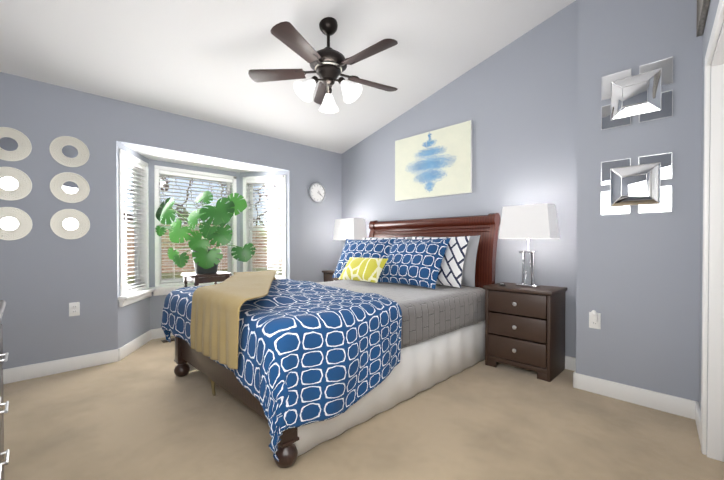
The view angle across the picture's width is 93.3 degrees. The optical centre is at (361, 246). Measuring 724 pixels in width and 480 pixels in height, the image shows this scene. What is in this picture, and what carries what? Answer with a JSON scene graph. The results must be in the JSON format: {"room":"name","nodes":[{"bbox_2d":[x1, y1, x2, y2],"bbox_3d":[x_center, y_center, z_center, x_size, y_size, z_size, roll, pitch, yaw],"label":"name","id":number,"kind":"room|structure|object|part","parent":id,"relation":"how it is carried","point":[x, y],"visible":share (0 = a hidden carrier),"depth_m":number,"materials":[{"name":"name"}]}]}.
{"room":"bedroom","nodes":[
{"label":"bedroom","id":0,"kind":"room"},
{"bbox_2d":[116,141,149,348],"bbox_3d":[-2.415,0.034,3.538,0.120,2.080,0.721,0,1,-11],"label":"wall","id":1,"kind":"structure","parent":0,"point":[133,321],"depth_m":3.43,"materials":[{"name":"paint"}]},
{"bbox_2d":[118,330,151,360],"bbox_3d":[-2.348,1.016,3.561,0.016,0.115,0.721,0,1,-11],"label":"baseboard","id":2,"kind":"structure","parent":1,"relation":"attached to","point":[127,349],"depth_m":3.48,"materials":[{"name":"white wood"}]},
{"bbox_2d":[0,72,341,368],"bbox_3d":[-1.764,-0.199,3.793,4.210,2.540,0.120,-1,1,-44],"label":"wall","id":3,"kind":"structure","parent":0,"point":[48,275],"depth_m":3.06,"materials":[{"name":"paint"}]},
{"bbox_2d":[0,127,31,160],"bbox_3d":[-2.783,-0.802,2.691,0.265,0.265,0.012,-1,1,-44],"label":"round mirror","id":4,"kind":"object","parent":3,"relation":"attached to","point":[15,145],"visible":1,"depth_m":2.71,"materials":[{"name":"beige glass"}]},
{"bbox_2d":[0,167,31,200],"bbox_3d":[-2.783,-0.492,2.694,0.265,0.265,0.012,-1,1,-44],"label":"round mirror","id":5,"kind":"object","parent":3,"relation":"attached to","point":[15,184],"visible":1,"depth_m":2.71,"materials":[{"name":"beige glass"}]},
{"bbox_2d":[0,207,32,239],"bbox_3d":[-2.783,-0.177,2.698,0.265,0.265,0.012,-1,1,-44],"label":"round mirror","id":6,"kind":"object","parent":3,"relation":"attached to","point":[15,223],"visible":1,"depth_m":2.71,"materials":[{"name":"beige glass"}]},
{"bbox_2d":[3,349,117,383],"bbox_3d":[-2.697,1.024,2.794,1.160,0.115,0.016,-1,1,-44],"label":"baseboard","id":7,"kind":"structure","parent":3,"relation":"attached to","point":[26,372],"depth_m":2.90,"materials":[{"name":"white wood"}]},
{"bbox_2d":[49,136,89,166],"bbox_3d":[-2.519,-0.815,2.950,0.265,0.265,0.012,-1,1,-44],"label":"round mirror","id":8,"kind":"object","parent":3,"relation":"attached to","point":[68,151],"visible":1,"depth_m":2.95,"materials":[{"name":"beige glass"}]},
{"bbox_2d":[50,172,89,202],"bbox_3d":[-2.519,-0.505,2.954,0.265,0.265,0.012,-1,1,-44],"label":"round mirror","id":9,"kind":"object","parent":3,"relation":"attached to","point":[68,187],"visible":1,"depth_m":2.95,"materials":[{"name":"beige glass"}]},
{"bbox_2d":[50,209,89,238],"bbox_3d":[-2.519,-0.190,2.957,0.265,0.265,0.012,-1,1,-44],"label":"round mirror","id":10,"kind":"object","parent":3,"relation":"attached to","point":[69,224],"visible":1,"depth_m":2.95,"materials":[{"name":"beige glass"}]},
{"bbox_2d":[69,302,79,316],"bbox_3d":[-2.507,0.550,2.980,0.072,0.118,0.008,-1,1,-44],"label":"electrical outlet","id":11,"kind":"object","parent":3,"relation":"attached to","point":[74,308],"visible":1,"depth_m":2.98,"materials":[{"name":"white plastic"}]},
{"bbox_2d":[309,183,325,202],"bbox_3d":[-0.624,-0.749,4.796,0.284,0.284,0.032,-1,1,-44],"label":"clock","id":12,"kind":"object","parent":3,"relation":"attached to","point":[317,192],"visible":1,"depth_m":4.79,"materials":[{"name":"silver metal"}]},
{"bbox_2d":[149,159,239,329],"bbox_3d":[-2.084,0.026,4.321,1.070,2.080,0.120,-1,1,-44],"label":"wall","id":13,"kind":"structure","parent":0,"point":[156,306],"depth_m":3.95,"materials":[{"name":"paint"}]},
{"bbox_2d":[151,328,173,339],"bbox_3d":[-2.036,1.008,4.283,1.070,0.115,0.016,-1,1,-44],"label":"baseboard","id":14,"kind":"structure","parent":13,"relation":"attached to","point":[157,333],"depth_m":3.95,"materials":[{"name":"white wood"}]},
{"bbox_2d":[118,149,285,306],"bbox_3d":[-1.863,-0.182,4.094,2.012,1.500,0.750,-1,1,-44],"label":"bay window","id":15,"kind":"structure","parent":13,"relation":"in","point":[132,295],"depth_m":3.96,"materials":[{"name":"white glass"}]},
{"bbox_3d":[-2.445,-0.219,3.530,0.274,1.245,0.391,-1,1,-44],"label":"glass","id":16,"kind":"part","parent":15,"relation":"part of","materials":[{"name":"clear glass"}]},
{"bbox_2d":[123,156,145,289],"bbox_3d":[-2.378,-0.224,3.543,0.067,1.311,0.523,0,1,-11],"label":"window blind","id":17,"kind":"object","parent":15,"relation":"attached to","point":[133,165],"visible":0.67,"depth_m":3.55,"materials":[{"name":"white plastic"}]},
{"bbox_3d":[-2.360,-0.176,3.539,0.524,1.500,0.654,-1,1,-44],"label":"frame","id":18,"kind":"part","parent":15,"relation":"part of","materials":[{"name":"white wood"}]},
{"bbox_3d":[-2.105,-0.227,4.340,0.800,1.245,0.028,-1,1,-44],"label":"glass","id":19,"kind":"part","parent":15,"relation":"part of","materials":[{"name":"clear glass"}]},
{"bbox_3d":[-2.058,-0.184,4.292,1.050,1.500,0.195,-1,1,-44],"label":"frame","id":20,"kind":"part","parent":15,"relation":"part of","materials":[{"name":"white wood"}]},
{"bbox_2d":[159,170,232,282],"bbox_3d":[-2.058,-0.232,4.292,0.872,1.311,0.067,-1,1,-44],"label":"window blind","id":21,"kind":"object","parent":15,"relation":"attached to","point":[177,174],"visible":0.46,"depth_m":4.19,"materials":[{"name":"white plastic"}]},
{"bbox_3d":[-1.299,-0.187,4.581,0.524,1.500,0.654,-1,1,-44],"label":"frame","id":22,"kind":"part","parent":15,"relation":"part of","materials":[{"name":"white wood"}]},
{"bbox_2d":[247,179,282,277],"bbox_3d":[-1.303,-0.235,4.599,0.523,1.311,0.067,0,1,12],"label":"window blind","id":23,"kind":"object","parent":15,"relation":"attached to","point":[262,182],"visible":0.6,"depth_m":4.59,"materials":[{"name":"white plastic"}]},
{"bbox_3d":[-1.289,-0.231,4.665,0.274,1.245,0.391,-1,1,-44],"label":"glass","id":24,"kind":"part","parent":15,"relation":"part of","materials":[{"name":"clear glass"}]},
{"bbox_2d":[125,145,276,172],"bbox_3d":[-1.979,-1.053,4.203,2.070,0.120,0.779,-1,1,-44],"label":"ceiling","id":25,"kind":"structure","parent":0,"point":[182,159],"depth_m":4.00,"materials":[{"name":"paint"}]},
{"bbox_2d":[240,170,289,278],"bbox_3d":[-1.295,0.022,4.638,0.721,2.080,0.120,0,1,12],"label":"wall","id":26,"kind":"structure","parent":0,"point":[265,173],"depth_m":4.52,"materials":[{"name":"paint"}]},
{"bbox_2d":[0,0,575,153],"bbox_3d":[-0.435,-1.898,2.472,4.500,1.528,5.400,-1,1,-44],"label":"ceiling","id":27,"kind":"structure","parent":0,"point":[197,59],"depth_m":2.92,"materials":[{"name":"paint"}]},
{"bbox_2d":[248,17,397,112],"bbox_3d":[-0.233,-1.467,2.729,1.265,0.687,1.233,-1,1,-44],"label":"fan","id":28,"kind":"object","parent":27,"relation":"hanging from","point":[328,64],"visible":1,"depth_m":2.69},
{"bbox_2d":[3,336,723,479],"bbox_3d":[-0.435,1.085,2.503,4.300,0.001,5.200,-1,1,-44],"label":"floor","id":29,"kind":"structure","parent":0,"point":[144,412],"depth_m":1.98,"materials":[{"name":"carpet"}]},
{"bbox_2d":[0,300,9,479],"bbox_3d":[-1.244,0.662,0.840,0.511,0.880,1.075,-1,1,-44],"label":"dresser","id":30,"kind":"object","parent":29,"relation":"on","point":[5,359],"visible":1,"depth_m":1.23,"materials":[{"name":"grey wood"}]},
{"bbox_2d":[161,338,174,342],"bbox_3d":[-2.127,1.065,3.926,0.300,0.008,0.110,-1,1,-44],"label":"floor air vent","id":31,"kind":"object","parent":29,"relation":"on","point":[165,341],"visible":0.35,"depth_m":3.85,"materials":[{"name":"brown metal"}]},
{"bbox_2d":[181,271,231,286],"bbox_3d":[-1.739,0.686,3.826,0.430,0.770,0.430,-1,1,-44],"label":"side table","id":32,"kind":"object","parent":29,"relation":"on","point":[197,279],"visible":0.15,"depth_m":3.70,"materials":[{"name":"brown wood"}]},
{"bbox_2d":[155,191,255,273],"bbox_3d":[-1.760,-0.165,3.818,0.809,0.929,0.818,-1,1,-44],"label":"potted plant","id":33,"kind":"object","parent":32,"relation":"on","point":[206,260],"visible":1,"depth_m":3.73,"materials":[{"name":"plant"}]},
{"bbox_2d":[191,249,220,273],"bbox_3d":[-1.739,0.166,3.821,0.310,0.268,0.310,-1,1,-44],"label":"pot","id":34,"kind":"object","parent":32,"relation":"on","point":[198,270],"depth_m":3.72,"materials":[{"name":"ceramic"}]},
{"bbox_2d":[161,213,500,467],"bbox_3d":[-0.165,0.377,3.090,2.649,1.404,1.896,-1,1,-44],"label":"bed","id":35,"kind":"object","parent":29,"relation":"on","point":[394,316],"visible":1,"depth_m":2.19,"materials":[{"name":"blue fabric"}]},
{"bbox_2d":[190,270,275,368],"bbox_3d":[-0.722,0.439,2.726,1.345,0.390,1.647,-1,1,-44],"label":"throw","id":36,"kind":"object","parent":35,"relation":"on","point":[224,315],"depth_m":1.92,"materials":[{"name":"beige fabric"}]},
{"bbox_3d":[-0.153,0.870,3.059,2.335,0.417,1.720,-1,1,-44],"label":"frame","id":37,"kind":"part","parent":35,"relation":"part of","materials":[{"name":"brown wood"}]},
{"bbox_2d":[161,279,401,461],"bbox_3d":[-0.653,0.665,2.580,1.136,0.712,1.851,-1,1,-44],"label":"comforter","id":38,"kind":"object","parent":35,"relation":"on","point":[315,360],"depth_m":1.88,"materials":[{"name":"blue fabric"}]},
{"bbox_2d":[318,280,484,348],"bbox_3d":[-0.154,0.612,3.070,2.243,0.416,1.642,-1,1,-44],"label":"quilt","id":39,"kind":"object","parent":35,"relation":"on","point":[441,316],"depth_m":2.85,"materials":[{"name":"fabric"}]},
{"bbox_3d":[0.712,0.368,3.945,0.200,1.404,1.717,-1,1,-44],"label":"headboard","id":40,"kind":"part","parent":35,"relation":"part of","materials":[{"name":"brown wood"}]},
{"bbox_2d":[322,270,342,281],"bbox_3d":[-0.217,0.702,4.718,0.440,0.720,0.570,-1,1,-44],"label":"nightstand","id":41,"kind":"object","parent":29,"relation":"on","point":[328,275],"visible":0.04,"depth_m":4.69,"materials":[{"name":"brown wood"}]},
{"bbox_2d":[333,218,366,239],"bbox_3d":[-0.168,-0.025,4.717,0.252,0.730,0.432,-1,1,-44],"label":"lamp","id":42,"kind":"object","parent":41,"relation":"on","point":[350,228],"visible":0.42,"depth_m":4.60,"materials":[{"name":"white fabric"}]},
{"bbox_2d":[483,282,566,381],"bbox_3d":[1.436,0.719,3.034,0.440,0.720,0.570,-1,1,-44],"label":"nightstand","id":43,"kind":"object","parent":29,"relation":"on","point":[524,327],"visible":1,"depth_m":2.88,"materials":[{"name":"brown wood"}]},
{"bbox_2d":[498,203,559,287],"bbox_3d":[1.479,-0.007,3.041,0.252,0.730,0.432,-1,1,-44],"label":"lamp","id":44,"kind":"object","parent":43,"relation":"on","point":[528,222],"visible":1,"depth_m":2.97,"materials":[{"name":"white fabric"}]},
{"bbox_3d":[1.479,-0.212,3.038,0.252,0.290,0.432,-1,1,-44],"label":"lamp shade","id":45,"kind":"part","parent":44,"relation":"part of","materials":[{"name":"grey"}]},
{"bbox_2d":[342,0,577,357],"bbox_3d":[1.237,-0.739,3.650,0.120,3.622,4.520,-1,1,-44],"label":"wall","id":46,"kind":"structure","parent":0,"point":[516,101],"depth_m":3.33,"materials":[{"name":"paint"}]},
{"bbox_2d":[395,120,471,200],"bbox_3d":[0.795,-0.951,3.985,0.036,0.760,1.040,-1,1,-44],"label":"canvas art","id":47,"kind":"object","parent":46,"relation":"attached to","point":[436,163],"visible":1,"depth_m":3.91,"materials":[{"name":"multicoloured"}]},
{"bbox_2d":[565,356,575,369],"bbox_3d":[0.800,1.011,4.017,0.016,0.115,3.170,-1,1,-44],"label":"baseboard","id":48,"kind":"structure","parent":46,"relation":"attached to","point":[570,362],"depth_m":2.97,"materials":[{"name":"white wood"}]},
{"bbox_2d":[576,0,701,401],"bbox_3d":[2.082,-0.707,2.427,0.390,3.585,0.870,-1,1,-44],"label":"wall","id":49,"kind":"structure","parent":0,"point":[638,282],"depth_m":2.34,"materials":[{"name":"paint"}]},
{"bbox_2d":[589,310,600,328],"bbox_3d":[1.705,0.538,2.511,0.048,0.140,0.072,-1,1,-44],"label":"electrical outlet","id":50,"kind":"object","parent":49,"relation":"attached to","point":[594,319],"visible":1,"depth_m":2.51,"materials":[{"name":"white plastic"}]},
{"bbox_2d":[572,370,695,419],"bbox_3d":[1.861,1.028,2.379,0.016,0.115,0.686,-1,1,-44],"label":"baseboard","id":51,"kind":"structure","parent":49,"relation":"attached to","point":[675,405],"depth_m":2.35,"materials":[{"name":"white wood"}]},
{"bbox_2d":[601,152,671,214],"bbox_3d":[1.867,-0.417,2.345,0.032,0.386,0.386,-1,1,-44],"label":"square mirror","id":52,"kind":"object","parent":49,"relation":"attached to","point":[642,188],"visible":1,"depth_m":2.33,"materials":[{"name":"silver glass"}]},
{"bbox_2d":[601,56,672,129],"bbox_3d":[1.867,-1.034,2.339,0.032,0.386,0.386,-1,1,-44],"label":"square mirror","id":53,"kind":"object","parent":49,"relation":"attached to","point":[643,96],"visible":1,"depth_m":2.32,"materials":[{"name":"silver glass"}]},
{"bbox_2d":[699,0,723,454],"bbox_3d":[0.944,-0.733,0.687,0.120,3.673,3.692,1,1,41],"label":"wall","id":54,"kind":"structure","parent":0,"point":[711,15],"depth_m":2.04,"materials":[{"name":"paint"}]},
{"bbox_2d":[695,401,700,444],"bbox_3d":[0.925,1.045,0.788,0.016,0.115,3.592,1,1,41],"label":"baseboard","id":55,"kind":"structure","parent":54,"relation":"attached to","point":[698,415],"depth_m":2.01,"materials":[{"name":"white wood"}]},
{"bbox_2d":[696,0,709,36],"bbox_3d":[1.791,-1.393,1.774,0.028,0.230,0.830,1,1,41],"label":"sign","id":56,"kind":"object","parent":54,"relation":"attached to","point":[702,8],"visible":1,"depth_m":1.96,"materials":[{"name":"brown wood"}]},
{"bbox_2d":[701,0,723,461],"bbox_3d":[1.566,0.048,1.428,0.138,2.095,0.960,1,1,41],"label":"door frame","id":57,"kind":"structure","parent":54,"relation":"attached to","point":[712,420],"depth_m":1.75,"materials":[{"name":"white wood"}]},
{"label":"outside","id":58,"kind":"structure","parent":0,"visible":0},
{"bbox_2d":[123,165,282,284],"bbox_3d":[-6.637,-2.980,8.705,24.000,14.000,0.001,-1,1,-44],"label":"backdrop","id":59,"kind":"structure","parent":58,"point":[166,275],"depth_m":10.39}
]}

